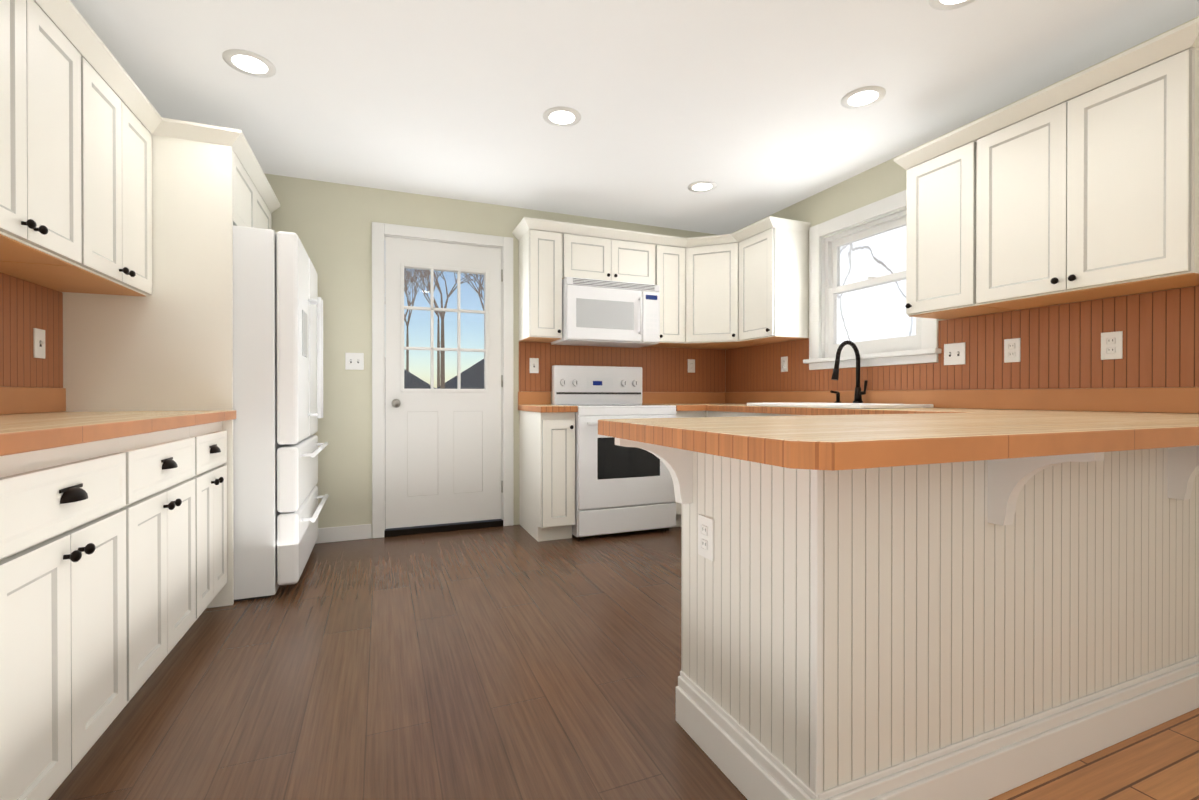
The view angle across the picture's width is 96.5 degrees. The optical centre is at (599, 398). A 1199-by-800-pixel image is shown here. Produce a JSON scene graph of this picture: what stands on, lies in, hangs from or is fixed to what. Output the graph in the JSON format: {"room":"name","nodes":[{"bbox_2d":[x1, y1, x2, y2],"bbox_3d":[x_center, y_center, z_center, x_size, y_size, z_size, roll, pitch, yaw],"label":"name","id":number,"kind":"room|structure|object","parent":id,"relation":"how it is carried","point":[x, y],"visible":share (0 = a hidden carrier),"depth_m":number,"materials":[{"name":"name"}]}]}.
{"room":"kitchen","nodes":[
{"label":"kitchen","id":0,"kind":"room"},
{"bbox_2d":[264,173,724,527],"bbox_3d":[-0.816,-0.245,4.109,4.140,2.430,0.150,0,0,-22],"label":"wall","id":1,"kind":"structure","parent":0,"point":[329,224],"depth_m":3.67,"materials":[{"name":"paint"}]},
{"bbox_2d":[0,0,39,247],"bbox_3d":[-1.750,-0.841,1.349,0.322,0.775,0.310,0,0,-22],"label":"upper cabinet","id":2,"kind":"object","parent":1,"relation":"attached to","point":[19,150],"depth_m":1.52,"materials":[{"name":"white wood"}]},
{"bbox_2d":[0,272,62,387],"bbox_3d":[-1.413,-0.239,0.115,0.010,0.408,4.695,0,0,-22],"label":"backsplash","id":3,"kind":"structure","parent":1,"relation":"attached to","point":[26,307],"depth_m":2.07,"materials":[{"name":"brown wood"}]},
{"bbox_2d":[33,328,44,358],"bbox_3d":[-2.221,-0.217,2.128,0.016,0.116,0.072,0,0,-22],"label":"light switch","id":4,"kind":"object","parent":3,"relation":"attached to","point":[38,343],"visible":1,"depth_m":2.12,"materials":[{"name":"white plastic"}]},
{"bbox_2d":[0,0,91,271],"bbox_3d":[-1.867,-0.842,1.636,0.322,0.775,0.310,0,0,-22],"label":"upper cabinet","id":5,"kind":"object","parent":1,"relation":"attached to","point":[63,52],"depth_m":1.74,"materials":[{"name":"white wood"}]},
{"bbox_2d":[0,44,127,287],"bbox_3d":[-1.983,-0.844,1.921,0.322,0.775,0.305,0,0,-22],"label":"upper cabinet","id":6,"kind":"object","parent":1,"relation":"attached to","point":[125,207],"depth_m":2.02,"materials":[{"name":"white wood"}]},
{"bbox_2d":[25,88,159,299],"bbox_3d":[-2.098,-0.845,2.203,0.322,0.775,0.305,0,0,-22],"label":"upper cabinet","id":7,"kind":"object","parent":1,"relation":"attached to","point":[143,222],"depth_m":2.30,"materials":[{"name":"white wood"}]},
{"bbox_2d":[156,120,259,247],"bbox_3d":[-2.116,-1.036,2.641,0.621,0.395,0.476,0,0,-22],"label":"upper cabinet","id":8,"kind":"object","parent":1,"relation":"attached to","point":[207,185],"depth_m":2.48,"materials":[{"name":"white wood"}]},
{"bbox_2d":[160,180,275,267],"bbox_3d":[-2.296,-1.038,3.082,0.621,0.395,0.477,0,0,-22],"label":"upper cabinet","id":9,"kind":"object","parent":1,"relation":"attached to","point":[182,253],"depth_m":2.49,"materials":[{"name":"white wood"}]},
{"bbox_2d":[315,524,371,543],"bbox_3d":[-1.747,0.922,3.644,0.360,0.100,0.013,0,0,-22],"label":"baseboard","id":10,"kind":"structure","parent":1,"relation":"attached to","point":[343,533],"depth_m":3.63,"materials":[{"name":"white wood"}]},
{"bbox_2d":[345,353,363,369],"bbox_3d":[-1.678,-0.253,3.666,0.115,0.116,0.016,0,0,-22],"label":"light switch","id":11,"kind":"object","parent":1,"relation":"attached to","point":[354,361],"visible":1,"depth_m":3.67,"materials":[{"name":"white plastic"}]},
{"bbox_2d":[372,222,513,537],"bbox_3d":[-1.139,-0.125,3.951,0.992,2.191,0.140,0,0,-22],"label":"door frame","id":12,"kind":"structure","parent":1,"relation":"attached to","point":[380,231],"depth_m":3.79,"materials":[{"name":"white wood"}]},
{"bbox_2d":[384,236,502,536],"bbox_3d":[-1.127,-0.082,3.919,0.856,2.105,0.168,0,0,-22],"label":"door","id":13,"kind":"structure","parent":1,"relation":"in","point":[443,460],"depth_m":3.90,"materials":[{"name":"white wood"}]},
{"bbox_2d":[516,220,563,342],"bbox_3d":[-0.443,-0.847,4.003,0.251,0.816,0.321,0,0,-22],"label":"upper cabinet","id":14,"kind":"object","parent":1,"relation":"attached to","point":[541,242],"depth_m":3.86,"materials":[{"name":"white wood"}]},
{"bbox_2d":[564,224,611,280],"bbox_3d":[-0.149,-1.068,4.122,0.382,0.376,0.321,0,0,-22],"label":"upper cabinet","id":15,"kind":"object","parent":1,"relation":"attached to","point":[587,251],"depth_m":3.97,"materials":[{"name":"white wood"}]},
{"bbox_2d":[551,277,659,347],"bbox_3d":[0.052,-0.646,4.136,0.758,0.453,0.425,0,0,-22],"label":"over-the-range microwave","id":16,"kind":"object","parent":15,"relation":"attached to","point":[603,313],"visible":1,"depth_m":3.97,"materials":[{"name":"white"}]},
{"bbox_2d":[519,342,724,391],"bbox_3d":[0.255,-0.244,4.458,1.886,0.383,0.010,0,0,-22],"label":"backsplash","id":17,"kind":"structure","parent":1,"relation":"attached to","point":[664,369],"depth_m":4.50,"materials":[{"name":"brown wood"}]},
{"bbox_2d":[530,358,538,372],"bbox_3d":[-0.504,-0.252,4.134,0.072,0.116,0.016,0,0,-22],"label":"electrical outlet","id":18,"kind":"object","parent":17,"relation":"attached to","point":[534,365],"depth_m":4.14,"materials":[{"name":"white plastic"}]},
{"bbox_2d":[688,359,694,372],"bbox_3d":[0.802,-0.282,4.671,0.072,0.116,0.009,0,0,-22],"label":"electrical outlet","id":19,"kind":"object","parent":17,"relation":"attached to","point":[691,362],"depth_m":4.67,"materials":[{"name":"white plastic"}]},
{"bbox_2d":[612,228,659,284],"bbox_3d":[0.205,-1.068,4.266,0.382,0.376,0.321,0,0,-22],"label":"upper cabinet","id":20,"kind":"object","parent":1,"relation":"attached to","point":[635,255],"depth_m":4.12,"materials":[{"name":"white wood"}]},
{"bbox_2d":[650,236,683,347],"bbox_3d":[0.508,-0.849,4.391,0.272,0.816,0.321,0,0,-22],"label":"upper cabinet","id":21,"kind":"object","parent":1,"relation":"attached to","point":[671,292],"depth_m":4.25,"materials":[{"name":"white wood"}]},
{"bbox_2d":[684,232,735,343],"bbox_3d":[0.885,-0.851,4.221,0.302,0.810,0.302,0,0,-22],"label":"upper cabinet","id":22,"kind":"object","parent":1,"relation":"attached to","point":[709,261],"depth_m":4.22,"materials":[{"name":"white wood"}]},
{"bbox_2d":[684,340,761,348],"bbox_3d":[0.971,-0.849,4.425,0.608,0.816,0.608,0,0,-22],"label":"upper cabinet","id":23,"kind":"object","parent":1,"relation":"attached to","point":[704,344],"depth_m":4.44,"materials":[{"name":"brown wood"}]},
{"bbox_2d":[48,524,1198,799],"bbox_3d":[0.438,1.032,1.057,4.450,0.100,6.760,0,0,-22],"label":"floor","id":24,"kind":"structure","parent":0,"point":[510,662],"depth_m":1.76,"materials":[{"name":"brown wood"}]},
{"bbox_2d":[0,435,135,799],"bbox_3d":[-1.509,0.544,1.135,0.602,0.876,0.599,0,0,-22],"label":"base cabinet","id":25,"kind":"object","parent":24,"relation":"on","point":[113,566],"depth_m":1.21,"materials":[{"name":"white wood"}]},
{"bbox_2d":[0,387,235,455],"bbox_3d":[-1.122,0.037,0.234,0.638,0.142,4.695,0,0,-22],"label":"countertop","id":26,"kind":"structure","parent":25,"relation":"on","point":[32,427],"depth_m":1.59,"materials":[{"name":"brown wood"}]},
{"bbox_2d":[136,424,203,692],"bbox_3d":[-1.737,0.541,1.694,0.602,0.876,0.610,0,0,-22],"label":"base cabinet","id":27,"kind":"object","parent":24,"relation":"on","point":[169,463],"depth_m":1.81,"materials":[{"name":"white wood"}]},
{"bbox_2d":[204,421,226,609],"bbox_3d":[-1.939,0.539,2.190,0.602,0.876,0.460,0,0,-22],"label":"base cabinet","id":28,"kind":"object","parent":24,"relation":"on","point":[215,438],"depth_m":2.33,"materials":[{"name":"white wood"}]},
{"bbox_2d":[233,226,327,600],"bbox_3d":[-2.038,0.075,2.935,0.927,1.800,0.929,0,0,-22],"label":"refrigerator","id":29,"kind":"object","parent":24,"relation":"on","point":[277,354],"visible":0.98,"depth_m":2.62,"materials":[{"name":"white metal"}]},
{"bbox_2d":[519,410,574,541],"bbox_3d":[-0.381,0.533,3.861,0.245,0.877,0.641,0,0,-22],"label":"base cabinet","id":30,"kind":"object","parent":24,"relation":"on","point":[546,476],"visible":0.98,"depth_m":3.62,"materials":[{"name":"white wood"}]},
{"bbox_2d":[518,392,577,412],"bbox_3d":[-0.386,0.022,3.856,0.257,0.142,0.643,0,0,-22],"label":"countertop","id":31,"kind":"structure","parent":30,"relation":"on","point":[532,401],"depth_m":4.09,"materials":[{"name":"brown wood"}]},
{"bbox_2d":[552,365,675,538],"bbox_3d":[0.105,0.358,4.011,0.760,1.225,0.682,0,0,-22],"label":"range","id":32,"kind":"object","parent":24,"relation":"on","point":[620,489],"visible":0.83,"depth_m":3.77,"materials":[{"name":"white metal"}]},
{"bbox_2d":[675,411,706,526],"bbox_3d":[0.564,0.531,4.263,0.272,0.876,0.612,0,0,-22],"label":"base cabinet","id":33,"kind":"object","parent":24,"relation":"on","point":[684,414],"depth_m":4.00,"materials":[{"name":"white wood"}]},
{"bbox_2d":[642,392,701,410],"bbox_3d":[0.547,0.021,4.237,0.222,0.142,0.643,0,0,-22],"label":"countertop","id":34,"kind":"structure","parent":33,"relation":"on","point":[684,401],"depth_m":4.56,"materials":[{"name":"brown wood"}]},
{"bbox_2d":[707,411,738,416],"bbox_3d":[1.166,0.532,3.948,0.611,0.876,0.429,0,0,-22],"label":"base cabinet","id":35,"kind":"object","parent":24,"relation":"on","point":[709,413],"depth_m":3.88,"materials":[{"name":"white wood"}]},
{"bbox_2d":[739,412,804,416],"bbox_3d":[1.427,0.535,3.310,0.611,0.876,0.951,0,0,-22],"label":"base cabinet","id":36,"kind":"object","parent":24,"relation":"on","point":[741,414],"depth_m":3.48,"materials":[{"name":"white wood"}]},
{"bbox_2d":[702,387,1198,410],"bbox_3d":[1.484,0.025,3.106,0.658,0.142,3.444,0,0,-22],"label":"countertop","id":37,"kind":"structure","parent":36,"relation":"on","point":[1175,398],"depth_m":2.67,"materials":[{"name":"brown wood"}]},
{"bbox_2d":[747,402,933,408],"bbox_3d":[1.425,0.042,3.297,0.555,0.021,0.930,0,0,-22],"label":"sink","id":38,"kind":"object","parent":37,"relation":"in","point":[838,405],"visible":1,"depth_m":2.97,"materials":[{"name":"white ceramic"}]},
{"bbox_2d":[830,340,867,402],"bbox_3d":[1.535,-0.167,3.408,0.245,0.394,0.261,0,0,-22],"label":"faucet","id":39,"kind":"object","parent":37,"relation":"on","point":[859,393],"visible":1,"depth_m":3.37,"materials":[{"name":"black metal"}]},
{"bbox_2d":[675,448,1042,799],"bbox_3d":[0.689,0.542,1.516,0.733,0.876,0.553,0,0,-22],"label":"base cabinet","id":40,"kind":"object","parent":24,"relation":"on","point":[979,630],"depth_m":1.27,"materials":[{"name":"white wood"}]},
{"bbox_2d":[698,514,713,560],"bbox_3d":[0.298,0.391,1.504,0.009,0.116,0.072,0,0,-22],"label":"outlet","id":41,"kind":"object","parent":40,"relation":"attached to","point":[705,537],"visible":1,"depth_m":1.50,"materials":[{"name":"white plastic"}]},
{"bbox_2d":[1043,447,1170,769],"bbox_3d":[1.344,0.541,1.793,0.689,0.876,0.534,0,0,-22],"label":"peninsula panel","id":42,"kind":"object","parent":24,"relation":"on","point":[1107,515],"depth_m":1.52,"materials":[{"name":"white wood"}]},
{"bbox_2d":[598,407,1198,470],"bbox_3d":[0.907,0.082,1.466,1.650,0.042,0.843,0,0,-22],"label":"countertop","id":43,"kind":"structure","parent":42,"relation":"on","point":[985,425],"depth_m":1.06,"materials":[{"name":"brown wood"}]},
{"bbox_2d":[1171,445,1198,717],"bbox_3d":[1.947,0.540,2.039,0.609,0.876,0.532,0,0,-22],"label":"base cabinet","id":44,"kind":"object","parent":24,"relation":"on","point":[1184,459],"depth_m":1.69,"materials":[{"name":"white wood"}]},
{"bbox_2d":[70,0,1198,234],"bbox_3d":[0.438,-1.498,1.046,4.450,0.100,6.760,0,0,-22],"label":"ceiling","id":45,"kind":"structure","parent":0,"point":[738,102],"depth_m":2.47,"materials":[{"name":"paint"}]},
{"bbox_2d":[222,49,275,77],"bbox_3d":[-1.517,-1.449,2.322,0.196,0.006,0.196,0,0,-22],"label":"recessed light","id":46,"kind":"object","parent":45,"relation":"in","point":[249,62],"visible":1,"depth_m":2.31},
{"bbox_2d":[543,107,580,126],"bbox_3d":[-0.193,-1.451,2.765,0.196,0.006,0.196,0,0,-22],"label":"recessed light","id":47,"kind":"object","parent":45,"relation":"in","point":[562,116],"visible":1,"depth_m":2.75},
{"bbox_2d":[688,181,716,191],"bbox_3d":[0.706,-1.455,3.684,0.196,0.006,0.196,0,0,-22],"label":"recessed light","id":48,"kind":"object","parent":45,"relation":"in","point":[701,186],"visible":1,"depth_m":3.67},
{"bbox_2d":[841,86,885,108],"bbox_3d":[1.273,-1.450,2.587,0.196,0.006,0.196,0,0,-22],"label":"recessed light","id":49,"kind":"object","parent":45,"relation":"in","point":[862,96],"visible":1,"depth_m":2.58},
{"bbox_2d":[929,0,975,9],"bbox_3d":[1.284,-1.448,1.899,0.196,0.006,0.196,0,0,-22],"label":"recessed light","id":50,"kind":"object","parent":45,"relation":"in","point":[937,4],"visible":1,"depth_m":1.96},
{"bbox_2d":[725,16,1198,413],"bbox_3d":[2.429,-0.236,1.864,0.150,2.430,6.760,0,0,-22],"label":"wall","id":51,"kind":"structure","parent":0,"point":[888,178],"depth_m":3.50,"materials":[{"name":"paint"}]},
{"bbox_2d":[736,217,810,343],"bbox_3d":[1.294,-0.847,4.011,0.322,0.816,0.398,0,0,-22],"label":"upper cabinet","id":52,"kind":"object","parent":51,"relation":"attached to","point":[747,286],"depth_m":3.86,"materials":[{"name":"white wood"}]},
{"bbox_2d":[803,190,941,369],"bbox_3d":[1.730,-0.715,3.429,0.160,1.025,1.000,0,0,-22],"label":"window unit","id":53,"kind":"structure","parent":51,"relation":"in","point":[833,287],"depth_m":3.53,"materials":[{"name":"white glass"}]},
{"bbox_2d":[725,286,1198,391],"bbox_3d":[1.786,-0.239,3.222,0.010,0.383,3.433,0,0,-22],"label":"backsplash","id":54,"kind":"structure","parent":51,"relation":"attached to","point":[1060,346],"depth_m":2.50,"materials":[{"name":"brown wood"}]},
{"bbox_2d":[781,356,787,371],"bbox_3d":[1.416,-0.260,4.102,0.009,0.116,0.072,0,0,-22],"label":"electrical outlet","id":55,"kind":"object","parent":54,"relation":"attached to","point":[784,360],"depth_m":4.10,"materials":[{"name":"white plastic"}]},
{"bbox_2d":[944,342,965,364],"bbox_3d":[1.909,-0.238,2.884,0.016,0.116,0.115,0,0,-22],"label":"light switch","id":56,"kind":"object","parent":54,"relation":"attached to","point":[954,353],"depth_m":2.88,"materials":[{"name":"white plastic"}]},
{"bbox_2d":[1004,338,1020,362],"bbox_3d":[2.020,-0.234,2.621,0.009,0.116,0.072,0,0,-22],"label":"electrical outlet","id":57,"kind":"object","parent":54,"relation":"attached to","point":[1012,347],"depth_m":2.62,"materials":[{"name":"white plastic"}]},
{"bbox_2d":[1101,331,1122,359],"bbox_3d":[2.165,-0.222,2.265,0.009,0.116,0.072,0,0,-22],"label":"electrical outlet","id":58,"kind":"object","parent":54,"relation":"attached to","point":[1111,347],"depth_m":2.26,"materials":[{"name":"white plastic"}]},
{"bbox_2d":[894,18,1198,319],"bbox_3d":[1.942,-0.846,2.362,0.368,0.834,1.155,0,0,-22],"label":"upper cabinet","id":59,"kind":"object","parent":51,"relation":"attached to","point":[1082,186],"visible":1,"depth_m":2.15,"materials":[{"name":"white wood"}]},
{"label":"outside","id":60,"kind":"structure","parent":0,"visible":0},
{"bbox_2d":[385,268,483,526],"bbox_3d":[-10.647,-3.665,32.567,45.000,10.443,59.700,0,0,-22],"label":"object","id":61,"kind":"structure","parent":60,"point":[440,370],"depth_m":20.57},
{"bbox_2d":[837,226,915,343],"bbox_3d":[3.030,-1.281,4.449,0.020,5.500,10.000,0,0,-22],"label":"window pane","id":62,"kind":"structure","parent":60,"point":[896,292],"depth_m":5.24,"materials":[{"name":"clear glass"}]}
]}

